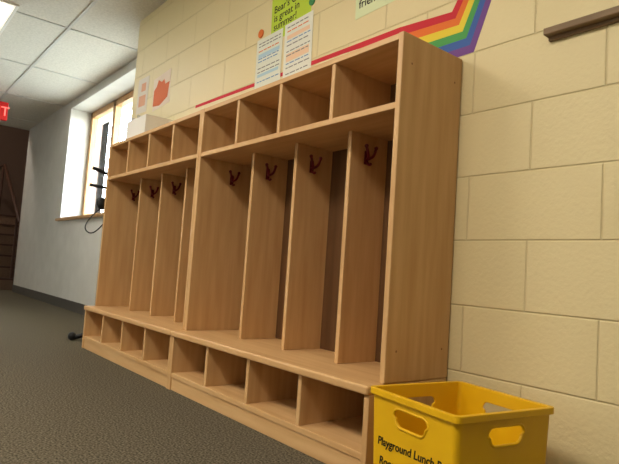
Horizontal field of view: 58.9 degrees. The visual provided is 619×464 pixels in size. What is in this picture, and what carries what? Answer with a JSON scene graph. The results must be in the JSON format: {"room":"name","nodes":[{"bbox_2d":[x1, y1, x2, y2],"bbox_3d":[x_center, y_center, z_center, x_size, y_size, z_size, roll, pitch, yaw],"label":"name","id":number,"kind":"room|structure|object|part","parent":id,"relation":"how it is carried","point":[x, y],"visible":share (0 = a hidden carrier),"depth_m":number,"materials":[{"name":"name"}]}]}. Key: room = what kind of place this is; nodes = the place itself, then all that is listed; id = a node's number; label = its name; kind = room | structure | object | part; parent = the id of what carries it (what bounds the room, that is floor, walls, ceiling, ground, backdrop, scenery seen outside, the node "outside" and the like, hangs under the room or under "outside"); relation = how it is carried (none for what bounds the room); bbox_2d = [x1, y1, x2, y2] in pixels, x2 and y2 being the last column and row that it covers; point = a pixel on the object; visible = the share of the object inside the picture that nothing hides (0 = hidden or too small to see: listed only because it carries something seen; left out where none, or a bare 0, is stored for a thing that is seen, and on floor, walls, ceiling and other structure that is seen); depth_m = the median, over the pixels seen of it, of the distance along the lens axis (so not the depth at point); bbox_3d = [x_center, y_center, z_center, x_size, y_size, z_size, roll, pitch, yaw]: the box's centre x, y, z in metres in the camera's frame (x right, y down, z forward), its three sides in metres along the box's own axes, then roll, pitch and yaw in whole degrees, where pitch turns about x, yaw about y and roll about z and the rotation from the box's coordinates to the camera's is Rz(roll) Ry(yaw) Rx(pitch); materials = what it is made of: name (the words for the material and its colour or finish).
{"room":"preschool classroom","nodes":[
{"label":"preschool classroom","id":0,"kind":"room"},
{"bbox_2d":[0,125,29,215],"bbox_3d":[-7.601,-0.983,10.618,4.700,3.600,0.100,7,-5,-39],"label":"wall","id":1,"kind":"structure","parent":0,"point":[13,141],"depth_m":11.64,"materials":[{"name":"brown paint"}]},
{"bbox_2d":[13,58,136,305],"bbox_3d":[-2.525,-0.341,6.191,0.350,2.362,4.760,7,-5,-39],"label":"wall","id":2,"kind":"structure","parent":0,"point":[60,259],"depth_m":6.44,"materials":[{"name":"paint"}]},
{"bbox_2d":[12,285,87,314],"bbox_3d":[-2.740,0.767,5.996,0.008,0.100,4.760,7,-5,-39],"label":"baseboard","id":3,"kind":"structure","parent":2,"relation":"attached to","point":[73,306],"depth_m":6.20,"materials":[{"name":"grey plastic"}]},
{"bbox_2d":[55,213,103,220],"bbox_3d":[-2.043,-0.147,5.438,0.275,0.030,2.450,7,-5,-39],"label":"sill","id":4,"kind":"structure","parent":2,"relation":"attached to","point":[95,214],"depth_m":5.60,"materials":[{"name":"brown wood"}]},
{"bbox_2d":[82,90,133,214],"bbox_3d":[-1.866,-0.786,5.595,0.070,1.290,2.370,7,-5,-39],"label":"frame","id":5,"kind":"object","parent":2,"relation":"attached to","point":[116,106],"visible":0.26,"depth_m":6.41,"materials":[{"name":"brown wood"}]},
{"bbox_2d":[0,0,166,130],"bbox_3d":[-1.754,-1.760,3.010,4.000,0.100,10.900,7,-5,-39],"label":"ceiling","id":6,"kind":"structure","parent":0,"point":[24,39],"depth_m":4.84,"materials":[{"name":"tile"}]},
{"bbox_2d":[0,101,9,120],"bbox_3d":[-3.609,-1.446,6.240,0.342,0.301,0.063,7,-5,-39],"label":"exit sign","id":7,"kind":"object","parent":6,"relation":"hanging from","point":[4,106],"visible":1,"depth_m":6.29,"materials":[{"name":"red plastic"}]},
{"bbox_2d":[0,0,19,34],"bbox_3d":[-2.732,-1.670,4.276,0.610,0.014,1.220,7,-5,-39],"label":"ceiling light","id":8,"kind":"object","parent":6,"relation":"in","point":[8,9],"depth_m":4.11,"materials":[{"name":"white plastic"}]},
{"bbox_2d":[0,0,137,123],"bbox_3d":[-1.962,-1.733,2.840,3.270,0.006,10.700,7,-5,-39],"label":"trim","id":9,"kind":"structure","parent":6,"relation":"attached to","point":[94,2],"depth_m":4.71,"materials":[{"name":"grey metal"}]},
{"bbox_2d":[92,121,109,213],"bbox_3d":[-6.346,-1.072,8.933,4.500,3.700,4.300,7,-5,-39],"label":"wall","id":10,"kind":"structure","parent":0,"point":[104,130],"depth_m":8.65,"materials":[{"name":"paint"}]},
{"bbox_2d":[0,290,324,463],"bbox_3d":[-2.980,0.754,4.676,4.700,0.100,15.100,7,-5,-39],"label":"floor","id":11,"kind":"structure","parent":0,"point":[62,402],"depth_m":2.01,"materials":[{"name":"carpet"}]},
{"bbox_2d":[0,164,19,289],"bbox_3d":[-5.742,-0.174,9.466,2.480,2.074,3.913,7,-5,-39],"label":"staircase","id":12,"kind":"structure","parent":11,"relation":"on","point":[9,224],"depth_m":8.73,"materials":[{"name":"wood"}]},
{"bbox_3d":[-5.364,-0.725,9.535,0.038,0.870,0.040,7,-5,-39],"label":"handrail post","id":13,"kind":"part","parent":12,"relation":"part of","materials":[{"name":"brown wood"}]},
{"bbox_3d":[-5.223,-0.640,9.349,0.050,1.094,3.063,7,-5,-39],"label":"handrail","id":14,"kind":"part","parent":12,"relation":"part of","materials":[{"name":"brown wood"}]},
{"bbox_3d":[-4.449,0.219,8.264,0.038,0.970,0.040,7,-5,-39],"label":"handrail post","id":15,"kind":"part","parent":12,"relation":"part of","materials":[{"name":"brown wood"}]},
{"bbox_2d":[67,166,107,339],"bbox_3d":[-1.396,0.146,3.703,0.290,1.182,0.258,7,-5,-39],"label":"microphone stand","id":16,"kind":"object","parent":11,"relation":"on","point":[101,201],"visible":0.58,"depth_m":3.72,"materials":[{"name":"black plastic"}]},
{"bbox_3d":[-1.519,0.691,3.679,0.140,0.073,0.032,5,-4,-9],"label":"leg","id":17,"kind":"part","parent":16,"relation":"part of","materials":[{"name":"black plastic"}]},
{"bbox_3d":[-1.439,-0.311,3.740,0.116,0.031,0.022,6,-5,-24],"label":"arm","id":18,"kind":"part","parent":16,"relation":"part of","materials":[{"name":"black plastic"}]},
{"bbox_3d":[-1.420,-0.414,3.757,0.131,0.064,0.026,6,-5,-25],"label":"arm","id":19,"kind":"part","parent":16,"relation":"part of","materials":[{"name":"black plastic"}]},
{"bbox_2d":[82,109,202,388],"bbox_3d":[-0.849,0.083,3.071,0.356,1.288,1.232,7,-5,-39],"label":"locker","id":20,"kind":"object","parent":11,"relation":"on","point":[142,288],"visible":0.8,"depth_m":3.13,"materials":[{"name":"brown wood"}]},
{"bbox_3d":[-0.876,0.478,3.042,0.356,0.026,1.232,7,-5,-39],"label":"seat","id":21,"kind":"part","parent":20,"relation":"part of","materials":[{"name":"brown wood"}]},
{"bbox_2d":[126,114,172,138],"bbox_3d":[-0.989,-0.633,3.422,0.200,0.170,0.300,7,-5,-39],"label":"storage box","id":22,"kind":"object","parent":20,"relation":"on","point":[146,122],"visible":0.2,"depth_m":3.30,"materials":[{"name":"white cardboard"}]},
{"bbox_2d":[168,31,461,463],"bbox_3d":[-0.068,0.066,2.115,0.356,1.288,1.233,7,-5,-39],"label":"locker","id":23,"kind":"object","parent":11,"relation":"on","point":[321,257],"visible":1,"depth_m":1.97,"materials":[{"name":"brown wood"}]},
{"bbox_3d":[-0.096,0.461,2.087,0.356,0.026,1.232,7,-5,-39],"label":"seat","id":24,"kind":"part","parent":23,"relation":"part of","materials":[{"name":"brown wood"}]},
{"bbox_3d":[0.067,0.063,2.227,0.008,1.208,1.192,7,-5,-39],"label":"panel","id":25,"kind":"part","parent":23,"relation":"part of","materials":[{"name":"brown wood"}]},
{"bbox_2d":[371,381,553,463],"bbox_3d":[0.361,0.545,1.347,0.326,0.280,0.312,6,-5,-30],"label":"crate","id":26,"kind":"object","parent":11,"relation":"on","point":[457,428],"visible":1,"depth_m":1.28,"materials":[{"name":"yellow plastic"}]},
{"bbox_2d":[131,0,618,463],"bbox_3d":[0.748,-0.430,1.958,0.600,2.362,5.940,7,-5,-39],"label":"wall","id":27,"kind":"structure","parent":0,"point":[534,304],"depth_m":1.59,"materials":[{"name":"beige brick"}]},
{"bbox_2d":[136,75,149,114],"bbox_3d":[-1.208,-0.987,3.966,0.002,0.266,0.199,7,-5,-39],"label":"paper","id":28,"kind":"object","parent":27,"relation":"attached to","point":[141,106],"visible":1,"depth_m":3.96,"materials":[{"name":"beige paper"}]},
{"bbox_2d":[152,69,170,111],"bbox_3d":[-1.001,-0.957,3.708,0.002,0.248,0.285,7,-5,-39],"label":"paper","id":29,"kind":"object","parent":27,"relation":"attached to","point":[161,91],"visible":1,"depth_m":3.70,"materials":[{"name":"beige paper"}]},
{"bbox_2d":[258,29,263,37],"bbox_3d":[-0.247,-1.008,2.789,0.004,0.044,0.044,7,-5,-39],"label":"circle","id":30,"kind":"object","parent":27,"relation":"attached to","point":[261,32],"visible":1,"depth_m":2.79,"materials":[{"name":"orange paper"}]},
{"bbox_2d":[254,28,282,88],"bbox_3d":[-0.204,-0.845,2.711,0.002,0.270,0.220,7,-6,-39],"label":"poster","id":31,"kind":"object","parent":27,"relation":"attached to","point":[269,48],"visible":0.99,"depth_m":2.71,"materials":[{"name":"white paper"}]},
{"bbox_2d":[271,0,310,35],"bbox_3d":[-0.088,-1.101,2.610,0.002,0.336,0.326,7,-5,-39],"label":"poster","id":32,"kind":"object","parent":27,"relation":"attached to","point":[284,12],"visible":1,"depth_m":2.63,"materials":[{"name":"green paper"}]},
{"bbox_2d":[283,10,313,77],"bbox_3d":[-0.055,-0.853,2.529,0.002,0.287,0.220,7,-5,-39],"label":"poster","id":33,"kind":"object","parent":27,"relation":"attached to","point":[298,33],"visible":0.99,"depth_m":2.52,"materials":[{"name":"white paper"}]},
{"bbox_2d":[195,0,490,107],"bbox_3d":[-0.026,-0.752,2.480,0.001,0.384,2.080,7,-5,-39],"label":"decal","id":34,"kind":"object","parent":27,"relation":"attached to","point":[456,32],"visible":0.67,"depth_m":1.85,"materials":[{"name":"paint"}]},
{"bbox_2d":[355,0,394,19],"bbox_3d":[0.262,-0.999,2.165,0.002,0.268,0.229,7,-5,-39],"label":"poster","id":35,"kind":"object","parent":27,"relation":"attached to","point":[363,7],"visible":1,"depth_m":2.19,"materials":[{"name":"green paper"}]},
{"bbox_2d":[543,5,618,41],"bbox_3d":[1.279,-0.573,0.825,0.035,0.030,1.910,7,-5,-39],"label":"wall rail","id":36,"kind":"object","parent":27,"relation":"attached to","point":[610,16],"visible":1,"depth_m":1.48,"materials":[{"name":"brown wood"}]}
]}

